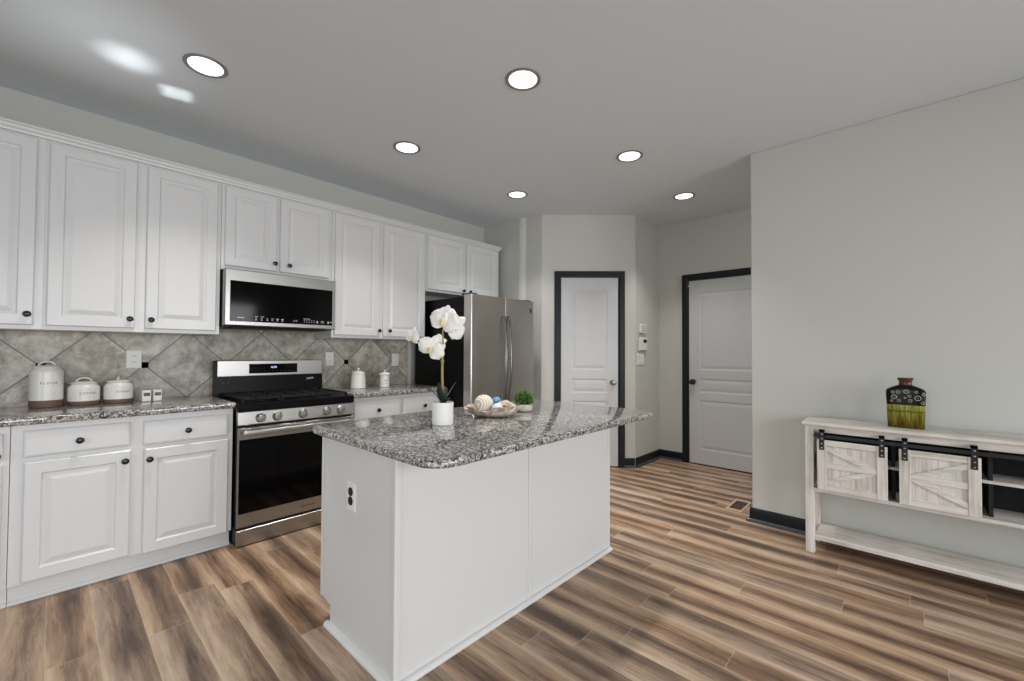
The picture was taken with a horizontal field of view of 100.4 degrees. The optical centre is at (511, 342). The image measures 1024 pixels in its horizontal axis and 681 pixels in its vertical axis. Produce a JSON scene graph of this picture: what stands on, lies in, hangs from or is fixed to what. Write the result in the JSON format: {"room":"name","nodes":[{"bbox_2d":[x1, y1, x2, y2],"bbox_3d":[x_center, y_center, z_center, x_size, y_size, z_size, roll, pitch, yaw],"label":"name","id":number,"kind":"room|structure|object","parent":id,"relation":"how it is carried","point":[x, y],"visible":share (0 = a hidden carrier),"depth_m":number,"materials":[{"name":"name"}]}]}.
{"room":"kitchen","nodes":[
{"label":"kitchen","id":0,"kind":"room"},
{"bbox_2d":[0,86,483,407],"bbox_3d":[-2.492,-0.077,2.966,0.138,2.743,6.150,-1,-2,43],"label":"wall","id":1,"kind":"structure","parent":0,"point":[15,105],"depth_m":3.15,"materials":[{"name":"paint"}]},
{"bbox_2d":[0,128,46,330],"bbox_3d":[-2.936,-0.601,2.129,0.359,1.048,0.819,-1,-2,43],"label":"upper cabinet","id":2,"kind":"object","parent":1,"relation":"attached to","point":[23,157],"visible":0.95,"depth_m":2.27,"materials":[{"name":"white wood"}]},
{"bbox_2d":[0,117,502,251],"bbox_3d":[-1.683,-1.117,3.384,0.190,0.046,4.425,-1,-2,43],"label":"crown molding","id":3,"kind":"structure","parent":2,"relation":"on","point":[5,123],"depth_m":2.86,"materials":[{"name":"white wood"}]},
{"bbox_2d":[42,140,221,334],"bbox_3d":[-2.380,-0.586,2.727,0.359,1.048,0.816,-1,-2,43],"label":"upper cabinet","id":4,"kind":"object","parent":1,"relation":"attached to","point":[133,247],"visible":1,"depth_m":2.58,"materials":[{"name":"white wood"}]},
{"bbox_2d":[0,329,407,407],"bbox_3d":[-2.223,0.140,3.140,0.012,0.489,3.377,-1,-2,43],"label":"tile backsplash","id":5,"kind":"structure","parent":1,"relation":"attached to","point":[177,365],"depth_m":2.98,"materials":[{"name":"tile"}]},
{"bbox_2d":[126,350,141,367],"bbox_3d":[-2.501,0.110,2.825,0.009,0.118,0.078,-1,-2,43],"label":"wall outlet","id":6,"kind":"object","parent":5,"relation":"attached to","point":[133,357],"visible":1,"depth_m":2.82,"materials":[{"name":"white plastic"}]},
{"bbox_2d":[131,360,136,364],"bbox_3d":[-2.500,0.130,2.822,0.003,0.032,0.034,-1,-2,43],"label":"receptacle","id":7,"kind":"object","parent":6,"relation":"attached to","point":[133,362],"depth_m":2.82,"materials":[{"name":"white plastic"}]},
{"bbox_2d":[131,354,137,358],"bbox_3d":[-2.499,0.091,2.823,0.003,0.032,0.034,-1,-2,43],"label":"receptacle","id":8,"kind":"object","parent":6,"relation":"attached to","point":[133,356],"depth_m":2.82,"materials":[{"name":"white plastic"}]},
{"bbox_2d":[325,352,333,365],"bbox_3d":[-1.614,0.144,3.779,0.009,0.120,0.072,-1,-2,43],"label":"wall outlet","id":9,"kind":"object","parent":5,"relation":"attached to","point":[329,358],"visible":1,"depth_m":3.78,"materials":[{"name":"white plastic"}]},
{"bbox_2d":[392,354,397,365],"bbox_3d":[-1.165,0.170,4.262,0.009,0.122,0.074,-1,-2,43],"label":"wall outlet","id":10,"kind":"object","parent":5,"relation":"attached to","point":[394,356],"visible":1,"depth_m":4.26,"materials":[{"name":"white plastic"}]},
{"bbox_2d":[220,183,331,280],"bbox_3d":[-1.837,-0.797,3.314,0.359,0.597,0.771,-1,-2,43],"label":"upper cabinet","id":11,"kind":"object","parent":1,"relation":"attached to","point":[261,232],"visible":0.94,"depth_m":3.17,"materials":[{"name":"white wood"}]},
{"bbox_2d":[219,268,334,331],"bbox_3d":[-1.821,-0.297,3.281,0.416,0.399,0.757,-1,-2,43],"label":"microwave oven","id":12,"kind":"object","parent":11,"relation":"attached to","point":[249,300],"visible":1,"depth_m":3.09,"materials":[{"name":"silver metal"}]},
{"bbox_2d":[316,211,425,340],"bbox_3d":[-1.260,-0.556,3.932,0.359,1.048,0.924,-1,-2,43],"label":"upper cabinet","id":13,"kind":"object","parent":1,"relation":"attached to","point":[378,268],"visible":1,"depth_m":3.78,"materials":[{"name":"white wood"}]},
{"bbox_2d":[425,234,498,297],"bbox_3d":[-0.597,-0.780,4.649,0.359,0.565,1.016,-1,-2,43],"label":"upper cabinet","id":14,"kind":"object","parent":1,"relation":"attached to","point":[453,268],"visible":0.81,"depth_m":4.49,"materials":[{"name":"white wood"}]},
{"bbox_2d":[0,0,1023,227],"bbox_3d":[0.624,-1.523,1.062,7.400,0.100,7.850,-1,-2,43],"label":"ceiling","id":15,"kind":"structure","parent":0,"point":[323,90],"depth_m":2.34,"materials":[{"name":"paint"}]},
{"bbox_2d":[182,53,227,78],"bbox_3d":[-1.615,-1.455,2.251,0.196,0.008,0.196,-1,-2,43],"label":"recessed light","id":16,"kind":"object","parent":15,"relation":"in","point":[201,64],"visible":1,"depth_m":2.24,"materials":[{"name":"white plastic"}]},
{"bbox_2d":[393,141,420,153],"bbox_3d":[-0.773,-1.433,3.142,0.196,0.008,0.196,-1,-2,43],"label":"recessed light","id":17,"kind":"object","parent":15,"relation":"in","point":[405,147],"visible":1,"depth_m":3.13,"materials":[{"name":"white plastic"}]},
{"bbox_2d":[507,191,526,198],"bbox_3d":[0.050,-1.410,4.071,0.196,0.008,0.196,-1,-2,43],"label":"recessed light","id":18,"kind":"object","parent":15,"relation":"in","point":[513,194],"visible":1,"depth_m":4.06,"materials":[{"name":"white plastic"}]},
{"bbox_2d":[505,68,540,90],"bbox_3d":[0.060,-1.445,2.349,0.196,0.008,0.196,-1,-2,43],"label":"recessed light","id":19,"kind":"object","parent":15,"relation":"in","point":[520,79],"visible":1,"depth_m":2.34,"materials":[{"name":"white plastic"}]},
{"bbox_2d":[616,150,642,161],"bbox_3d":[0.898,-1.423,3.261,0.196,0.008,0.196,-1,-2,43],"label":"recessed light","id":20,"kind":"object","parent":15,"relation":"in","point":[630,155],"visible":1,"depth_m":3.26,"materials":[{"name":"white plastic"}]},
{"bbox_2d":[673,192,694,199],"bbox_3d":[1.648,-1.402,4.090,0.196,0.008,0.196,-1,-2,43],"label":"recessed light","id":21,"kind":"object","parent":15,"relation":"in","point":[686,195],"visible":1,"depth_m":4.09,"materials":[{"name":"white plastic"}]},
{"bbox_2d":[0,458,1023,680],"bbox_3d":[0.610,1.320,1.004,7.400,0.100,7.850,-1,-2,43],"label":"floor","id":22,"kind":"structure","parent":0,"point":[688,588],"depth_m":1.99,"materials":[{"name":"brown wood"}]},
{"bbox_2d":[0,427,10,608],"bbox_3d":[-2.880,0.834,1.952,0.652,0.875,0.769,-1,-2,43],"label":"base cabinet","id":23,"kind":"object","parent":22,"relation":"on","point":[5,432],"visible":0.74,"depth_m":2.04,"materials":[{"name":"white wood"}]},
{"bbox_2d":[6,408,232,606],"bbox_3d":[-2.303,0.850,2.573,0.652,0.875,0.922,-1,-2,43],"label":"base cabinet","id":24,"kind":"object","parent":22,"relation":"on","point":[91,501],"visible":0.98,"depth_m":2.31,"materials":[{"name":"white wood"}]},
{"bbox_2d":[0,395,235,426],"bbox_3d":[-2.561,0.385,2.301,0.628,0.038,1.697,-1,-2,43],"label":"countertop","id":25,"kind":"structure","parent":24,"relation":"on","point":[9,416],"depth_m":2.38,"materials":[{"name":"grey stone"}]},
{"bbox_2d":[28,361,63,407],"bbox_3d":[-2.692,0.236,2.469,0.139,0.266,0.139,-1,-2,43],"label":"canister","id":26,"kind":"object","parent":25,"relation":"on","point":[46,382],"visible":1,"depth_m":2.42,"materials":[{"name":"white ceramic"}]},
{"bbox_2d":[67,377,99,405],"bbox_3d":[-2.587,0.289,2.581,0.143,0.166,0.143,-1,-2,43],"label":"canister","id":27,"kind":"object","parent":25,"relation":"on","point":[78,392],"visible":1,"depth_m":2.54,"materials":[{"name":"white ceramic"}]},
{"bbox_2d":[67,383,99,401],"bbox_3d":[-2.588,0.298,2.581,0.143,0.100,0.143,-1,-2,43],"label":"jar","id":28,"kind":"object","parent":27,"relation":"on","point":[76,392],"depth_m":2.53,"materials":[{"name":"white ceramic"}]},
{"bbox_2d":[103,376,133,402],"bbox_3d":[-2.483,0.291,2.693,0.141,0.168,0.141,-1,-2,43],"label":"canister","id":29,"kind":"object","parent":25,"relation":"on","point":[119,390],"visible":1,"depth_m":2.65,"materials":[{"name":"white ceramic"}]},
{"bbox_2d":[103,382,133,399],"bbox_3d":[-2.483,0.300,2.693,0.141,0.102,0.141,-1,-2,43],"label":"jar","id":30,"kind":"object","parent":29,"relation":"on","point":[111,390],"depth_m":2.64,"materials":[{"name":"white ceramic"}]},
{"bbox_2d":[140,389,150,401],"bbox_3d":[-2.347,0.338,2.735,0.046,0.076,0.045,-1,-1,36],"label":"shaker","id":31,"kind":"object","parent":25,"relation":"on","point":[145,395],"visible":1,"depth_m":2.72,"materials":[{"name":"white ceramic"}]},
{"bbox_2d":[151,389,161,400],"bbox_3d":[-2.313,0.339,2.779,0.046,0.076,0.045,-1,-1,36],"label":"shaker","id":32,"kind":"object","parent":25,"relation":"on","point":[156,395],"visible":1,"depth_m":2.76,"materials":[{"name":"white ceramic"}]},
{"bbox_2d":[212,360,354,547],"bbox_3d":[-1.676,0.719,3.158,0.698,1.166,0.770,-1,-2,43],"label":"gas range","id":33,"kind":"object","parent":22,"relation":"on","point":[277,454],"visible":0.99,"depth_m":2.92,"materials":[{"name":"silver metal"}]},
{"bbox_2d":[217,387,353,411],"bbox_3d":[-1.691,0.408,3.180,0.625,0.080,0.770,-1,-2,43],"label":"cooktop","id":34,"kind":"object","parent":33,"relation":"in","point":[262,399],"depth_m":3.04,"materials":[{"name":"black metal"}]},
{"bbox_2d":[351,392,438,419],"bbox_3d":[-1.148,0.880,3.816,0.652,0.875,0.892,-1,-2,43],"label":"base cabinet","id":35,"kind":"object","parent":22,"relation":"on","point":[369,407],"visible":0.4,"depth_m":3.56,"materials":[{"name":"white wood"}]},
{"bbox_2d":[326,383,446,397],"bbox_3d":[-1.140,0.423,3.829,0.628,0.038,0.912,-1,-2,43],"label":"countertop","id":36,"kind":"structure","parent":35,"relation":"on","point":[393,389],"depth_m":3.66,"materials":[{"name":"grey stone"}]},
{"bbox_2d":[350,368,365,388],"bbox_3d":[-1.353,0.311,3.755,0.130,0.182,0.130,-1,-2,43],"label":"cookie jar","id":37,"kind":"object","parent":36,"relation":"on","point":[358,381],"visible":1,"depth_m":3.71,"materials":[{"name":"white ceramic"}]},
{"bbox_2d":[379,370,389,386],"bbox_3d":[-1.167,0.326,3.910,0.100,0.160,0.100,-1,-2,43],"label":"tea canister","id":38,"kind":"object","parent":36,"relation":"on","point":[384,376],"visible":1,"depth_m":3.87,"materials":[{"name":"white ceramic"}]},
{"bbox_2d":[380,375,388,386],"bbox_3d":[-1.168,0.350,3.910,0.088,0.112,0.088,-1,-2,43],"label":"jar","id":39,"kind":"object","parent":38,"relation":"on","point":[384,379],"depth_m":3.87,"materials":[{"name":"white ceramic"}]},
{"bbox_2d":[320,428,612,680],"bbox_3d":[-0.156,0.860,2.359,0.705,0.867,1.565,-1,-2,43],"label":"kitchen island","id":40,"kind":"object","parent":22,"relation":"on","point":[428,563],"visible":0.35,"depth_m":1.84,"materials":[{"name":"white wood"}]},
{"bbox_2d":[347,480,355,512],"bbox_3d":[-0.684,0.652,1.812,0.074,0.122,0.009,-1,-2,43],"label":"wall outlet","id":41,"kind":"object","parent":40,"relation":"attached to","point":[351,486],"visible":1,"depth_m":1.80,"materials":[{"name":"white plastic"}]},
{"bbox_2d":[348,487,352,495],"bbox_3d":[-0.686,0.632,1.810,0.037,0.037,0.003,-1,-2,43],"label":"receptacle","id":42,"kind":"object","parent":41,"relation":"attached to","point":[350,489],"depth_m":1.81,"materials":[{"name":"black plastic"}]},
{"bbox_2d":[348,496,352,505],"bbox_3d":[-0.686,0.671,1.810,0.037,0.037,0.003,-1,-2,43],"label":"receptacle","id":43,"kind":"object","parent":41,"relation":"attached to","point":[350,498],"depth_m":1.80,"materials":[{"name":"black plastic"}]},
{"bbox_2d":[312,399,652,468],"bbox_3d":[-0.051,0.408,2.243,0.984,0.030,1.620,-1,-2,43],"label":"island countertop","id":44,"kind":"structure","parent":40,"relation":"on","point":[412,439],"depth_m":1.86,"materials":[{"name":"grey stone"}]},
{"bbox_2d":[406,305,465,425],"bbox_3d":[-0.369,0.103,2.044,0.287,0.570,0.130,0,-1,6],"label":"potted orchid","id":45,"kind":"object","parent":44,"relation":"on","point":[446,317],"visible":1,"depth_m":2.01,"materials":[{"name":"white plant"}]},
{"bbox_2d":[464,403,522,417],"bbox_3d":[-0.100,0.363,2.285,0.324,0.061,0.212,0,-1,0],"label":"decorative dish","id":46,"kind":"object","parent":44,"relation":"on","point":[495,412],"visible":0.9,"depth_m":2.21,"materials":[{"name":"ceramic"}]},
{"bbox_2d":[474,395,493,410],"bbox_3d":[-0.150,0.330,2.279,0.104,0.105,0.105,-1,-2,43],"label":"woven ball","id":47,"kind":"object","parent":46,"relation":"in","point":[482,402],"visible":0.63,"depth_m":2.24,"materials":[{"name":"beige wicker"}]},
{"bbox_2d":[492,397,500,403],"bbox_3d":[-0.085,0.324,2.333,0.056,0.056,0.056,-1,-2,43],"label":"ball","id":48,"kind":"object","parent":46,"relation":"in","point":[495,399],"visible":0.52,"depth_m":2.31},
{"bbox_2d":[492,403,502,408],"bbox_3d":[-0.077,0.345,2.238,0.058,0.058,0.058,-1,-2,43],"label":"ball","id":49,"kind":"object","parent":46,"relation":"in","point":[496,405],"visible":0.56,"depth_m":2.22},
{"bbox_2d":[498,400,515,406],"bbox_3d":[-0.033,0.324,2.257,0.112,0.038,0.029,0,-1,5],"label":"coral piece","id":50,"kind":"object","parent":46,"relation":"on","point":[503,403],"visible":0.74,"depth_m":2.25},
{"bbox_2d":[513,390,533,411],"bbox_3d":[0.070,0.335,2.495,0.126,0.127,0.128,-1,-2,43],"label":"potted plant","id":51,"kind":"object","parent":44,"relation":"on","point":[525,398],"visible":0.98,"depth_m":2.46,"materials":[{"name":"green plant"}]},
{"bbox_2d":[515,403,531,411],"bbox_3d":[0.069,0.378,2.493,0.100,0.042,0.100,-1,-2,43],"label":"pot","id":52,"kind":"object","parent":44,"relation":"on","point":[527,407],"depth_m":2.45,"materials":[{"name":"beige ceramic"}]},
{"bbox_2d":[415,292,533,407],"bbox_3d":[-0.359,0.447,4.349,0.924,1.772,0.868,-1,-2,43],"label":"refrigerator","id":53,"kind":"object","parent":22,"relation":"on","point":[493,357],"visible":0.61,"depth_m":4.01,"materials":[{"name":"silver metal"}]},
{"bbox_2d":[725,499,751,511],"bbox_3d":[1.843,1.323,3.470,0.120,0.006,0.300,-1,-2,43],"label":"floor vent","id":54,"kind":"object","parent":22,"relation":"in","point":[738,505],"visible":1,"depth_m":3.46,"materials":[{"name":"beige metal"}]},
{"bbox_2d":[802,416,1023,590],"bbox_3d":[2.498,0.897,2.252,1.574,0.815,0.301,-1,-2,43],"label":"console table","id":55,"kind":"object","parent":22,"relation":"on","point":[965,474],"visible":1,"depth_m":2.36,"materials":[{"name":"white wood"}]},
{"bbox_2d":[886,378,925,429],"bbox_3d":[2.284,0.348,2.477,0.172,0.288,0.070,-1,-2,43],"label":"vase","id":56,"kind":"object","parent":55,"relation":"on","point":[906,402],"visible":1,"depth_m":2.45,"materials":[{"name":"ceramic"}]},
{"bbox_2d":[814,484,1023,529],"bbox_3d":[2.507,0.909,2.262,1.458,0.022,0.253,-1,-2,43],"label":"shelf","id":57,"kind":"object","parent":55,"relation":"attached to","point":[1011,517],"depth_m":2.27,"materials":[{"name":"white wood"}]},
{"bbox_2d":[815,523,1023,590],"bbox_3d":[2.506,1.203,2.256,1.458,0.030,0.257,-1,-2,43],"label":"shelf","id":58,"kind":"object","parent":55,"relation":"attached to","point":[993,572],"depth_m":2.39,"materials":[{"name":"white wood"}]},
{"bbox_2d":[888,460,1023,488],"bbox_3d":[2.521,0.721,2.279,1.430,0.017,0.203,-1,-2,43],"label":"shelf","id":59,"kind":"object","parent":55,"relation":"attached to","point":[1016,480],"depth_m":2.24,"materials":[{"name":"white wood"}]},
{"bbox_2d":[484,215,658,457],"bbox_3d":[0.692,-0.016,5.218,1.738,2.743,1.484,-1,-2,43],"label":"wall","id":60,"kind":"structure","parent":0,"point":[534,248],"depth_m":4.68,"materials":[{"name":"paint"}]},
{"bbox_2d":[554,271,624,467],"bbox_3d":[0.841,0.282,4.606,0.762,2.124,0.067,0,-1,1],"label":"door","id":61,"kind":"structure","parent":60,"relation":"in","point":[589,308],"depth_m":4.64,"materials":[{"name":"white paint"},{"name":"dark paint"}]},
{"bbox_2d":[625,458,635,467],"bbox_3d":[1.272,1.296,4.594,0.120,0.100,0.034,0,-1,1],"label":"baseboard","id":62,"kind":"structure","parent":60,"relation":"attached to","point":[629,462],"depth_m":4.60,"materials":[{"name":"paint"}]},
{"bbox_2d":[637,353,643,364],"bbox_3d":[1.427,0.182,4.721,0.010,0.134,0.164,-1,-2,43],"label":"light switch","id":63,"kind":"object","parent":60,"relation":"attached to","point":[640,356],"visible":1,"depth_m":4.71,"materials":[{"name":"white plastic"}]},
{"bbox_2d":[638,338,646,350],"bbox_3d":[1.453,0.016,4.739,0.027,0.142,0.176,-1,-2,43],"label":"thermostat","id":64,"kind":"object","parent":60,"relation":"attached to","point":[642,342],"visible":1,"depth_m":4.71,"materials":[{"name":"white plastic"}]},
{"bbox_2d":[639,324,646,332],"bbox_3d":[1.458,-0.158,4.749,0.024,0.098,0.156,-1,-2,43],"label":"alarm keypad","id":65,"kind":"object","parent":60,"relation":"attached to","point":[642,327],"visible":1,"depth_m":4.72,"materials":[{"name":"white plastic"}]},
{"bbox_2d":[635,449,660,467],"bbox_3d":[1.553,1.302,4.822,0.034,0.100,0.604,-1,-2,43],"label":"baseboard","id":66,"kind":"structure","parent":60,"relation":"attached to","point":[640,461],"depth_m":4.79,"materials":[{"name":"paint"}]},
{"bbox_2d":[659,209,750,451],"bbox_3d":[3.066,-0.030,3.943,3.475,2.743,0.120,-1,-2,43],"label":"wall","id":67,"kind":"structure","parent":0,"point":[721,242],"depth_m":4.92,"materials":[{"name":"paint"}]},
{"bbox_2d":[660,449,681,461],"bbox_3d":[1.836,1.306,4.948,0.277,0.100,0.034,-1,-2,43],"label":"baseboard","id":68,"kind":"structure","parent":67,"relation":"attached to","point":[665,454],"depth_m":4.94,"materials":[{"name":"paint"}]},
{"bbox_2d":[682,267,751,473],"bbox_3d":[2.286,0.285,4.532,0.970,2.128,0.066,-1,-2,43],"label":"door","id":69,"kind":"structure","parent":67,"relation":"attached to","point":[716,313],"depth_m":4.63,"materials":[{"name":"paint"}]},
{"bbox_2d":[750,78,1023,567],"bbox_3d":[3.354,-0.072,1.820,4.161,2.743,0.125,-1,-2,43],"label":"wall","id":70,"kind":"structure","parent":0,"point":[886,249],"depth_m":2.66,"materials":[{"name":"paint"}]},
{"bbox_2d":[746,507,805,535],"bbox_3d":[3.282,1.248,1.746,4.194,0.100,0.034,-1,-2,43],"label":"baseboard","id":71,"kind":"structure","parent":70,"relation":"attached to","point":[793,524],"depth_m":3.04,"materials":[{"name":"paint"}]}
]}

